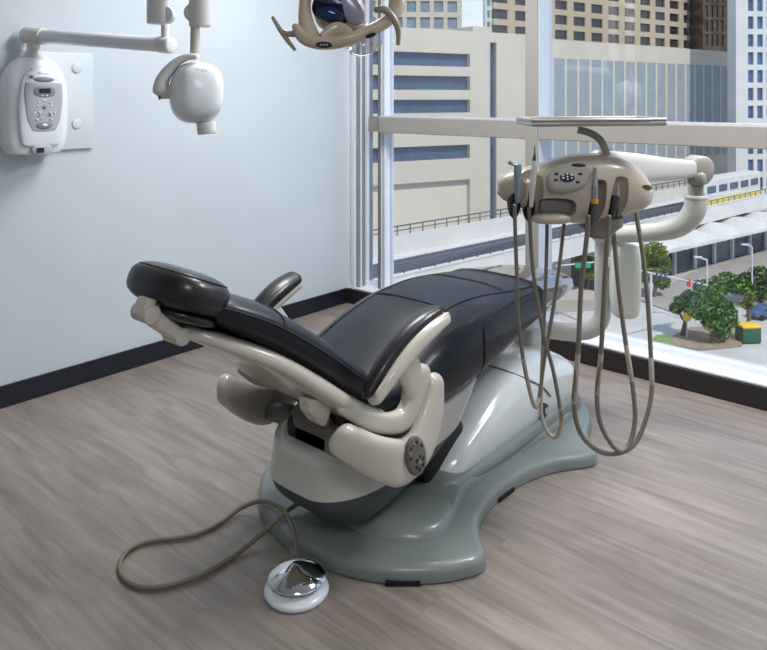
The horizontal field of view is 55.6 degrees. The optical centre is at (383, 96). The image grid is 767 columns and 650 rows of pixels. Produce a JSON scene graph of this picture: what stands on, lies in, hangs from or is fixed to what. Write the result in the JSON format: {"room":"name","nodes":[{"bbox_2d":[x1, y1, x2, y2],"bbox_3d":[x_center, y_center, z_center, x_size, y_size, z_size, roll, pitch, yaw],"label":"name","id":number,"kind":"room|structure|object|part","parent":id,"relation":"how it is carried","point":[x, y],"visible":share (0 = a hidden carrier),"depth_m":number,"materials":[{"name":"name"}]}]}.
{"room":"dental clinic","nodes":[
{"label":"dental clinic","id":0,"kind":"room"},
{"bbox_2d":[0,0,345,385],"bbox_3d":[-2.235,0.025,2.839,0.200,2.750,6.140,0,0,41],"label":"wall","id":1,"kind":"structure","parent":0,"point":[258,199],"depth_m":3.88,"materials":[{"name":"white paint"}]},
{"bbox_2d":[0,0,223,155],"bbox_3d":[-1.154,-0.300,3.031,1.179,1.131,0.470,0,0,41],"label":"machine","id":2,"kind":"object","parent":1,"relation":"attached to","point":[46,97],"visible":1,"depth_m":3.18,"materials":[{"name":"white plastic"}]},
{"bbox_3d":[-1.585,-0.207,3.294,0.100,0.085,0.100,0,0,41],"label":"arm mount","id":3,"kind":"part","parent":2,"relation":"part of","materials":[{"name":"white plastic"}]},
{"bbox_3d":[-1.585,0.020,3.413,0.024,0.470,0.460,0,0,41],"label":"wall plate","id":4,"kind":"part","parent":2,"relation":"part of","materials":[{"name":"white plastic"}]},
{"bbox_3d":[-1.211,-0.242,3.104,0.714,0.122,0.062,0,0,27],"label":"horizontal arm","id":5,"kind":"part","parent":2,"relation":"part of","materials":[{"name":"white plastic"}]},
{"bbox_3d":[-0.876,-0.537,2.859,0.108,0.500,0.085,0,0,4],"label":"upright arm","id":6,"kind":"part","parent":2,"relation":"part of","materials":[{"name":"white plastic"}]},
{"bbox_3d":[-0.723,-0.246,2.790,0.038,0.161,0.038,0,0,41],"label":"head stem","id":7,"kind":"part","parent":2,"relation":"part of","materials":[{"name":"beige plastic"}]},
{"bbox_3d":[-0.791,-0.568,2.837,0.267,0.596,0.097,0,0,19],"label":"upright arm","id":8,"kind":"part","parent":2,"relation":"part of","materials":[{"name":"white plastic"}]},
{"bbox_3d":[-0.694,-0.023,2.760,0.170,0.206,0.096,0,0,-18],"label":"plate","id":9,"kind":"part","parent":2,"relation":"part of","materials":[{"name":"white plastic"}]},
{"bbox_2d":[0,288,346,408],"bbox_3d":[-2.207,1.350,2.709,0.012,0.100,5.980,0,0,41],"label":"baseboard","id":10,"kind":"structure","parent":1,"relation":"attached to","point":[34,387],"depth_m":3.66,"materials":[{"name":"black plastic"}]},
{"bbox_2d":[346,0,377,288],"bbox_3d":[-0.119,0.050,4.953,0.207,2.500,0.172,0,0,41],"label":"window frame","id":11,"kind":"structure","parent":1,"relation":"in","point":[361,123],"depth_m":4.95,"materials":[{"name":"metal"}]},
{"bbox_2d":[350,279,766,387],"bbox_3d":[2.088,1.280,3.039,6.050,0.040,0.175,0,0,41],"label":"trim","id":12,"kind":"structure","parent":1,"relation":"attached to","point":[738,370],"depth_m":3.56,"materials":[{"name":"white paint"}]},
{"bbox_2d":[378,0,524,288],"bbox_3d":[0.405,0.044,4.508,1.169,2.488,0.155,0,0,41],"label":"window","id":13,"kind":"structure","parent":12,"relation":"on","point":[389,123],"depth_m":4.85,"materials":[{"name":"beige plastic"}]},
{"bbox_2d":[525,0,766,320],"bbox_3d":[1.512,0.044,3.538,1.774,2.488,0.160,0,0,41],"label":"window","id":14,"kind":"structure","parent":12,"relation":"on","point":[538,13],"depth_m":4.01,"materials":[{"name":"metal"}]},
{"bbox_2d":[0,303,766,649],"bbox_3d":[0.101,1.475,0.762,6.450,0.150,6.480,0,0,41],"label":"floor","id":15,"kind":"structure","parent":0,"point":[660,544],"depth_m":2.29,"materials":[{"name":"beige wood"}]},
{"bbox_2d":[117,498,328,612],"bbox_3d":[-0.454,1.345,2.226,0.661,0.108,0.430,0,0,12],"label":"foot pedal","id":16,"kind":"object","parent":15,"relation":"on","point":[297,583],"visible":0.95,"depth_m":2.06,"materials":[{"name":"white plastic"}]},
{"bbox_2d":[126,261,596,585],"bbox_3d":[0.090,0.912,2.603,0.983,0.971,2.182,0,0,41],"label":"dental chair","id":17,"kind":"object","parent":15,"relation":"on","point":[413,416],"visible":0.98,"depth_m":2.23,"materials":[{"name":"grey plastic"}]},
{"bbox_3d":[-0.375,0.905,2.471,0.056,0.181,0.354,0,0,35],"label":"rail","id":18,"kind":"part","parent":17,"relation":"part of","materials":[{"name":"beige plastic"}]},
{"bbox_3d":[-0.406,0.778,2.526,0.109,0.265,0.312,0,0,41],"label":"armrest","id":19,"kind":"part","parent":17,"relation":"part of","materials":[{"name":"black leather"}]},
{"bbox_3d":[-0.346,0.720,2.113,0.480,0.435,0.586,0,0,41],"label":"backrest","id":20,"kind":"part","parent":17,"relation":"part of","materials":[{"name":"black leather"}]},
{"bbox_3d":[-0.020,1.018,2.433,0.270,0.165,0.580,0,0,41],"label":"seat frame","id":21,"kind":"part","parent":17,"relation":"part of","materials":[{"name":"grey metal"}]},
{"bbox_3d":[0.012,0.905,2.133,0.354,0.181,0.056,0,0,-43],"label":"rail","id":22,"kind":"part","parent":17,"relation":"part of","materials":[{"name":"beige plastic"}]},
{"bbox_3d":[0.072,0.778,2.110,0.109,0.265,0.312,0,0,41],"label":"armrest","id":23,"kind":"part","parent":17,"relation":"part of","materials":[{"name":"beige plastic"}]},
{"bbox_3d":[0.213,0.870,2.754,0.538,0.319,1.350,0,0,41],"label":"seat","id":24,"kind":"part","parent":17,"relation":"part of","materials":[{"name":"black leather"}]},
{"bbox_3d":[0.269,1.354,2.818,0.924,0.084,1.600,0,0,41],"label":"plate","id":25,"kind":"part","parent":17,"relation":"part of","materials":[{"name":"grey plastic"}]},
{"bbox_2d":[543,403,548,416],"bbox_3d":[0.634,1.245,2.897,0.037,0.052,0.052,0,0,41],"label":"socket","id":26,"kind":"object","parent":17,"relation":"attached to","point":[545,405],"depth_m":2.88,"materials":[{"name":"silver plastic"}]},
{"bbox_2d":[497,116,713,348],"bbox_3d":[0.728,0.608,2.759,0.870,1.084,1.078,0,0,41],"label":"dental delivery unit","id":27,"kind":"object","parent":17,"relation":"attached to","point":[563,191],"visible":0.94,"depth_m":2.36,"materials":[{"name":"beige plastic"}]},
{"bbox_2d":[508,160,565,408],"bbox_3d":[0.507,0.612,2.382,0.282,0.824,0.043,0,0,-40],"label":"syringe","id":28,"kind":"object","parent":27,"relation":"attached to","point":[517,173],"visible":0.95,"depth_m":2.35,"materials":[{"name":"grey rubber"}]},
{"bbox_3d":[0.425,0.274,2.302,0.025,0.126,0.025,0,0,41],"label":"handle","id":29,"kind":"part","parent":28,"relation":"part of","materials":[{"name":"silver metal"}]},
{"bbox_2d":[527,147,562,438],"bbox_3d":[0.536,0.638,2.364,0.085,0.966,0.197,0,0,29],"label":"ultrasonic scaler","id":30,"kind":"object","parent":27,"relation":"in","point":[541,316],"visible":0.94,"depth_m":2.34,"materials":[{"name":"white plastic"}]},
{"bbox_3d":[0.473,0.275,2.302,0.023,0.150,0.022,0,0,41],"label":"handle","id":31,"kind":"part","parent":30,"relation":"part of","materials":[{"name":"white plastic"}]},
{"bbox_2d":[516,116,666,126],"bbox_3d":[0.675,0.079,2.400,0.427,0.029,0.252,0,0,-1],"label":"tray","id":32,"kind":"object","parent":27,"relation":"on","point":[562,121],"depth_m":2.28,"materials":[{"name":"grey metal"}]},
{"bbox_3d":[0.695,0.167,2.398,0.110,0.139,0.039,0,0,15],"label":"tray arm","id":33,"kind":"part","parent":27,"relation":"part of"},
{"bbox_3d":[0.710,0.420,2.380,0.150,0.080,0.150,0,0,41],"label":"pivot dish","id":34,"kind":"part","parent":27,"relation":"part of","materials":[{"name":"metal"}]},
{"bbox_2d":[571,167,654,456],"bbox_3d":[0.746,0.689,2.350,0.298,0.940,0.083,0,0,-27],"label":"polishing handpiece","id":35,"kind":"object","parent":27,"relation":"in","point":[589,219],"visible":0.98,"depth_m":2.32,"materials":[{"name":"rubber"}]},
{"bbox_2d":[594,184,637,452],"bbox_3d":[0.740,0.712,2.337,0.098,0.874,0.164,0,0,41],"label":"high speed handpiece","id":36,"kind":"object","parent":27,"relation":"in","point":[615,203],"visible":0.96,"depth_m":2.32,"materials":[{"name":"grey plastic"}]},
{"bbox_3d":[0.732,0.343,2.292,0.019,0.076,0.035,0,0,-24],"label":"handle","id":37,"kind":"part","parent":36,"relation":"part of","materials":[{"name":"grey plastic"}]},
{"bbox_2d":[608,243,640,318],"bbox_3d":[1.025,0.787,3.121,0.148,0.328,0.102,0,0,3],"label":"water bottle","id":38,"kind":"object","parent":27,"relation":"on","point":[629,257],"depth_m":3.07,"materials":[{"name":"white plastic"}]},
{"bbox_3d":[0.963,0.249,2.660,0.573,0.129,0.075,0,0,-33],"label":"flex arm","id":39,"kind":"part","parent":27,"relation":"part of","materials":[{"name":"grey plastic"}]},
{"bbox_3d":[1.083,0.511,3.007,0.097,0.250,0.507,0,0,-44],"label":"elbow arm","id":40,"kind":"part","parent":27,"relation":"part of","materials":[{"name":"grey plastic"}]},
{"bbox_3d":[1.229,0.374,2.860,0.054,0.094,0.054,0,0,41],"label":"knuckle post","id":41,"kind":"part","parent":27,"relation":"part of","materials":[{"name":"beige plastic"}]},
{"bbox_2d":[347,288,766,410],"bbox_3d":[2.031,1.350,2.966,6.038,0.100,0.020,0,0,41],"label":"baseboard","id":42,"kind":"structure","parent":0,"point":[746,394],"depth_m":3.52,"materials":[{"name":"black plastic"}]},
{"bbox_3d":[0.101,-1.425,0.762,6.450,0.150,6.480,0,0,41],"label":"ceiling","id":43,"kind":"structure","parent":0,"visible":0},
{"bbox_2d":[271,0,404,55],"bbox_3d":[-0.097,-0.729,1.877,0.278,1.243,0.290,0,0,41],"label":"light","id":44,"kind":"object","parent":43,"relation":"hanging from","point":[341,21],"visible":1,"depth_m":1.86,"materials":[{"name":"plastic"}]},
{"bbox_3d":[-0.252,-0.162,1.847,0.068,0.090,0.024,0,0,-6],"label":"handle","id":45,"kind":"part","parent":44,"relation":"part of","materials":[{"name":"beige plastic"}]},
{"bbox_3d":[0.009,-0.180,1.831,0.069,0.101,0.024,0,0,12],"label":"handle","id":46,"kind":"part","parent":44,"relation":"part of","materials":[{"name":"beige plastic"}]},
{"label":"outside","id":47,"kind":"structure","parent":0,"visible":0},
{"bbox_2d":[670,327,741,349],"bbox_3d":[34.675,25.260,76.764,6.444,0.120,10.870,0,0,41],"label":"land","id":48,"kind":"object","parent":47,"point":[698,338],"visible":0.75,"depth_m":75.25,"materials":[{"name":"soil"}]},
{"bbox_2d":[668,288,694,335],"bbox_3d":[31.870,22.884,77.073,3.075,5.325,2.481,0,0,41],"label":"street tree","id":49,"kind":"object","parent":48,"relation":"on","point":[679,305],"visible":0.84,"depth_m":76.79,"materials":[{"name":"green plant"}]},
{"bbox_2d":[682,313,691,337],"bbox_3d":[31.707,23.968,75.950,0.900,2.865,0.350,0,0,23],"label":"warning sign","id":50,"kind":"object","parent":48,"relation":"on","point":[685,316],"visible":0.93,"depth_m":75.95,"materials":[{"name":"yellow metal"}]},
{"bbox_3d":[31.707,22.983,75.950,0.900,0.897,0.350,0,0,23],"label":"sign panel","id":51,"kind":"part","parent":50,"relation":"part of","materials":[{"name":"yellow metal"}]},
{"bbox_3d":[31.728,24.147,76.000,0.111,2.506,0.111,0,0,19],"label":"post","id":52,"kind":"part","parent":50,"relation":"part of","materials":[{"name":"grey metal"}]},
{"bbox_2d":[685,285,739,343],"bbox_3d":[33.627,22.361,74.642,4.986,6.358,4.698,0,0,41],"label":"street tree","id":53,"kind":"object","parent":48,"relation":"on","point":[717,315],"visible":1,"depth_m":73.74,"materials":[{"name":"green plant"}]},
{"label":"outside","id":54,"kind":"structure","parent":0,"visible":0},
{"bbox_2d":[552,251,766,365],"bbox_3d":[44.834,25.400,299.308,618.085,0.001,675.183,0,0,41],"label":"street","id":55,"kind":"structure","parent":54,"point":[664,322],"depth_m":81.90,"materials":[{"name":"concrete"}]},
{"bbox_2d":[373,0,461,29],"bbox_3d":[7.033,-7.600,199.338,32.598,66.000,32.445,0,0,41],"label":"tower","id":56,"kind":"structure","parent":55,"relation":"on","point":[422,14],"depth_m":189.82,"materials":[{"name":"concrete"}]},
{"bbox_2d":[373,27,524,238],"bbox_3d":[-1.665,7.500,113.126,29.500,35.800,56.371,0,0,41],"label":"office block","id":57,"kind":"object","parent":55,"relation":"on","point":[444,73],"visible":0.37,"depth_m":113.65,"materials":[{"name":"beige concrete"}]},
{"bbox_2d":[451,26,489,31],"bbox_3d":[14.496,-10.750,121.227,6.848,1.500,5.365,0,0,41],"label":"plant","id":58,"kind":"object","parent":57,"relation":"on","point":[470,28],"visible":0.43,"depth_m":118.84,"materials":[{"name":"beige concrete"}]},
{"bbox_2d":[483,0,491,31],"bbox_3d":[35.706,-12.600,241.727,5.417,76.000,5.495,0,0,41],"label":"tower","id":59,"kind":"structure","parent":55,"relation":"on","point":[487,4],"depth_m":240.54,"materials":[{"name":"white concrete"}]},
{"bbox_2d":[556,263,580,267],"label":"street name sign","id":60,"kind":"object","parent":55,"relation":"on","point":[578,265],"depth_m":79.86,"materials":[{"name":"green metal"}]},
{"bbox_3d":[21.926,18.519,79.900,1.700,0.550,0.060,0,0,0],"label":"sign panel","id":61,"kind":"part","parent":60,"relation":"part of","materials":[{"name":"green metal"}]},
{"bbox_2d":[373,174,766,283],"bbox_3d":[13.982,20.225,87.753,31.196,10.350,148.423,0,0,41],"label":"viaduct","id":62,"kind":"object","parent":55,"relation":"on","point":[490,242],"visible":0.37,"depth_m":89.47,"materials":[{"name":"white concrete"}]},
{"bbox_3d":[12.037,18.225,89.938,148.000,0.350,0.350,0,0,-42],"label":"rail","id":63,"kind":"part","parent":62,"relation":"part of","materials":[{"name":"concrete"}]},
{"bbox_3d":[14.181,17.950,87.529,148.000,0.900,0.500,0,0,-42],"label":"power rail","id":64,"kind":"part","parent":62,"relation":"part of","materials":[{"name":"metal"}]},
{"bbox_3d":[9.859,15.625,92.384,148.000,1.150,0.100,0,0,-42],"label":"railing","id":65,"kind":"part","parent":62,"relation":"part of","materials":[{"name":"metal"}]},
{"bbox_2d":[688,170,759,204],"bbox_3d":[58.066,15.600,123.268,5.578,4.800,22.140,0,0,41],"label":"carriage","id":66,"kind":"object","parent":62,"relation":"on","point":[723,185],"visible":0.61,"depth_m":122.14,"materials":[{"name":"painted metal"},{"name":"glass"}]},
{"bbox_2d":[571,255,594,289],"bbox_3d":[27.585,22.158,96.193,5.207,6.773,4.401,0,0,41],"label":"street tree","id":67,"kind":"object","parent":55,"relation":"on","point":[589,272],"visible":0.34,"depth_m":95.47,"materials":[{"name":"green plant"}]},
{"bbox_2d":[586,261,594,305],"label":"street name sign","id":68,"kind":"object","parent":55,"relation":"on","point":[588,264],"depth_m":79.98,"materials":[{"name":"metal"}]},
{"bbox_2d":[492,0,689,48],"bbox_3d":[58.245,-6.600,186.045,20.000,64.000,83.135,0,0,41],"label":"building","id":69,"kind":"structure","parent":55,"relation":"on","point":[656,23],"depth_m":185.51,"materials":[{"name":"beige concrete"}]},
{"bbox_2d":[552,39,726,190],"bbox_3d":[48.872,7.750,146.931,25.886,35.300,65.068,0,0,41],"label":"block","id":70,"kind":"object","parent":55,"relation":"on","point":[589,78],"visible":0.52,"depth_m":140.00,"materials":[{"name":"glass"}]},
{"bbox_2d":[571,231,766,289],"bbox_3d":[50.854,23.000,114.369,17.391,4.800,59.808,0,0,41],"label":"arcade","id":71,"kind":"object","parent":55,"relation":"on","point":[683,260],"visible":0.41,"depth_m":110.34,"materials":[{"name":"grey concrete"}]},
{"bbox_2d":[637,239,696,253],"bbox_3d":[37.422,19.925,101.180,9.924,1.550,9.770,0,0,41],"label":"canopy","id":72,"kind":"object","parent":71,"relation":"on","point":[672,245],"visible":0.3,"depth_m":98.36,"materials":[{"name":"white concrete"}]},
{"bbox_2d":[674,229,727,246],"bbox_3d":[43.982,19.925,106.100,9.924,1.550,9.770,0,0,41],"label":"canopy","id":73,"kind":"object","parent":71,"relation":"on","point":[698,238],"visible":0.48,"depth_m":102.92,"materials":[{"name":"white concrete"}]},
{"bbox_2d":[695,222,754,239],"bbox_3d":[50.542,19.925,111.020,9.924,1.550,9.770,0,0,41],"label":"canopy","id":74,"kind":"object","parent":71,"relation":"on","point":[717,229],"visible":0.62,"depth_m":108.47,"materials":[{"name":"white concrete"}]},
{"bbox_2d":[713,217,766,233],"bbox_3d":[57.101,19.925,115.940,9.924,1.550,9.770,0,0,41],"label":"canopy","id":75,"kind":"object","parent":71,"relation":"on","point":[748,224],"visible":0.7,"depth_m":113.57,"materials":[{"name":"white concrete"}]},
{"bbox_2d":[736,212,766,222],"bbox_3d":[63.662,19.925,120.860,9.924,1.550,9.770,0,0,41],"label":"canopy","id":76,"kind":"object","parent":71,"relation":"on","point":[760,216],"visible":0.49,"depth_m":120.11,"materials":[{"name":"white concrete"}]},
{"bbox_2d":[693,256,707,285],"bbox_3d":[34.896,21.468,79.993,1.310,7.863,1.182,0,0,41],"label":"street light","id":77,"kind":"object","parent":55,"relation":"on","point":[699,257],"visible":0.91,"depth_m":79.92,"materials":[{"name":"grey metal"}]},
{"bbox_2d":[690,0,726,51],"bbox_3d":[92.334,-9.100,203.947,11.008,69.000,11.784,0,0,41],"label":"tower","id":78,"kind":"structure","parent":55,"relation":"on","point":[708,18],"depth_m":201.17,"materials":[{"name":"brown concrete"}]},
{"bbox_2d":[727,0,766,212],"bbox_3d":[78.727,-4.600,142.372,17.517,60.000,17.836,0,0,41],"label":"tower","id":79,"kind":"structure","parent":55,"relation":"on","point":[746,19],"depth_m":140.41,"materials":[{"name":"white concrete"}]},
{"bbox_2d":[741,243,752,282],"bbox_3d":[43.974,21.578,87.993,1.202,7.643,1.088,0,0,41],"label":"street light","id":80,"kind":"object","parent":55,"relation":"on","point":[742,244],"visible":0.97,"depth_m":87.91,"materials":[{"name":"grey metal"}]},
{"bbox_2d":[739,292,756,321],"bbox_3d":[40.252,23.501,80.263,1.854,4.091,1.785,0,0,41],"label":"street tree","id":81,"kind":"object","parent":55,"relation":"on","point":[747,303],"visible":0.88,"depth_m":79.86,"materials":[{"name":"green plant"}]},
{"bbox_2d":[735,321,761,343],"bbox_3d":[37.789,24.450,75.371,2.521,1.900,2.543,0,0,41],"label":"dumpster","id":82,"kind":"object","parent":55,"relation":"on","point":[749,331],"visible":0.91,"depth_m":74.66,"materials":[{"name":"green metal"}]},
{"bbox_3d":[37.789,23.650,75.371,2.100,0.300,1.600,0,0,-6],"label":"lid","id":83,"kind":"part","parent":82,"relation":"part of","materials":[{"name":"yellow plastic"}]},
{"bbox_2d":[746,303,766,320],"bbox_3d":[44.184,24.661,83.554,4.005,1.478,4.451,0,0,41],"label":"parked car","id":84,"kind":"object","parent":55,"relation":"on","point":[759,311],"visible":0.87,"depth_m":82.71,"materials":[{"name":"blue paint"}]},
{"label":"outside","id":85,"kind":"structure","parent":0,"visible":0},
{"bbox_2d":[653,335,675,345],"bbox_3d":[28.562,25.210,74.761,2.343,0.120,4.532,0,0,9],"label":"lawn","id":86,"kind":"structure","parent":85,"point":[665,339],"depth_m":75.39,"materials":[{"name":"green plant"}]},
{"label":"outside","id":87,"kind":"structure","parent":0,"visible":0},
{"bbox_2d":[641,250,766,318],"bbox_3d":[62.224,25.320,112.715,16.413,0.120,80.391,0,0,41],"label":"path","id":88,"kind":"structure","parent":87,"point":[664,298],"depth_m":102.87,"materials":[{"name":"concrete"}]},
{"bbox_2d":[641,242,673,296],"bbox_3d":[34.456,21.808,91.848,4.053,7.469,4.555,0,0,41],"label":"street tree","id":89,"kind":"object","parent":88,"relation":"on","point":[656,261],"visible":0.68,"depth_m":91.21,"materials":[{"name":"green plant"}]},
{"bbox_2d":[691,271,756,297],"bbox_3d":[41.274,23.257,88.155,6.707,4.598,5.326,0,0,41],"label":"street tree","id":90,"kind":"object","parent":88,"relation":"on","point":[726,281],"visible":0.7,"depth_m":86.97,"materials":[{"name":"green plant"}]},
{"bbox_2d":[739,265,766,302],"bbox_3d":[47.079,23.224,90.068,5.028,4.641,6.552,0,0,41],"label":"street tree","id":91,"kind":"object","parent":88,"relation":"on","point":[759,277],"visible":0.76,"depth_m":89.51,"materials":[{"name":"green plant"}]},
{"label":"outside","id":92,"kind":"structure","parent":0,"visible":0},
{"bbox_3d":[26.616,25.340,64.349,27.274,0.120,7.227,0,0,41],"label":"path","id":93,"kind":"object","parent":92,"visible":0},
{"bbox_2d":[641,270,706,339],"bbox_3d":[29.209,20.734,72.750,1.403,9.332,15.100,0,0,41],"label":"traffic signal","id":94,"kind":"object","parent":93,"relation":"on","point":[659,276],"visible":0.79,"depth_m":70.27,"materials":[{"name":"grey metal"}]},
{"bbox_3d":[29.216,18.163,72.742,15.150,4.190,0.203,0,0,-44],"label":"mast arm","id":95,"kind":"part","parent":94,"relation":"part of"},
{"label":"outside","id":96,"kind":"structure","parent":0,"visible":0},
{"bbox_2d":[556,300,593,312],"bbox_3d":[25.565,25.320,88.399,8.893,0.120,11.464,0,0,41],"label":"path","id":97,"kind":"structure","parent":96,"point":[562,306],"depth_m":87.86,"materials":[{"name":"concrete"}]}
]}

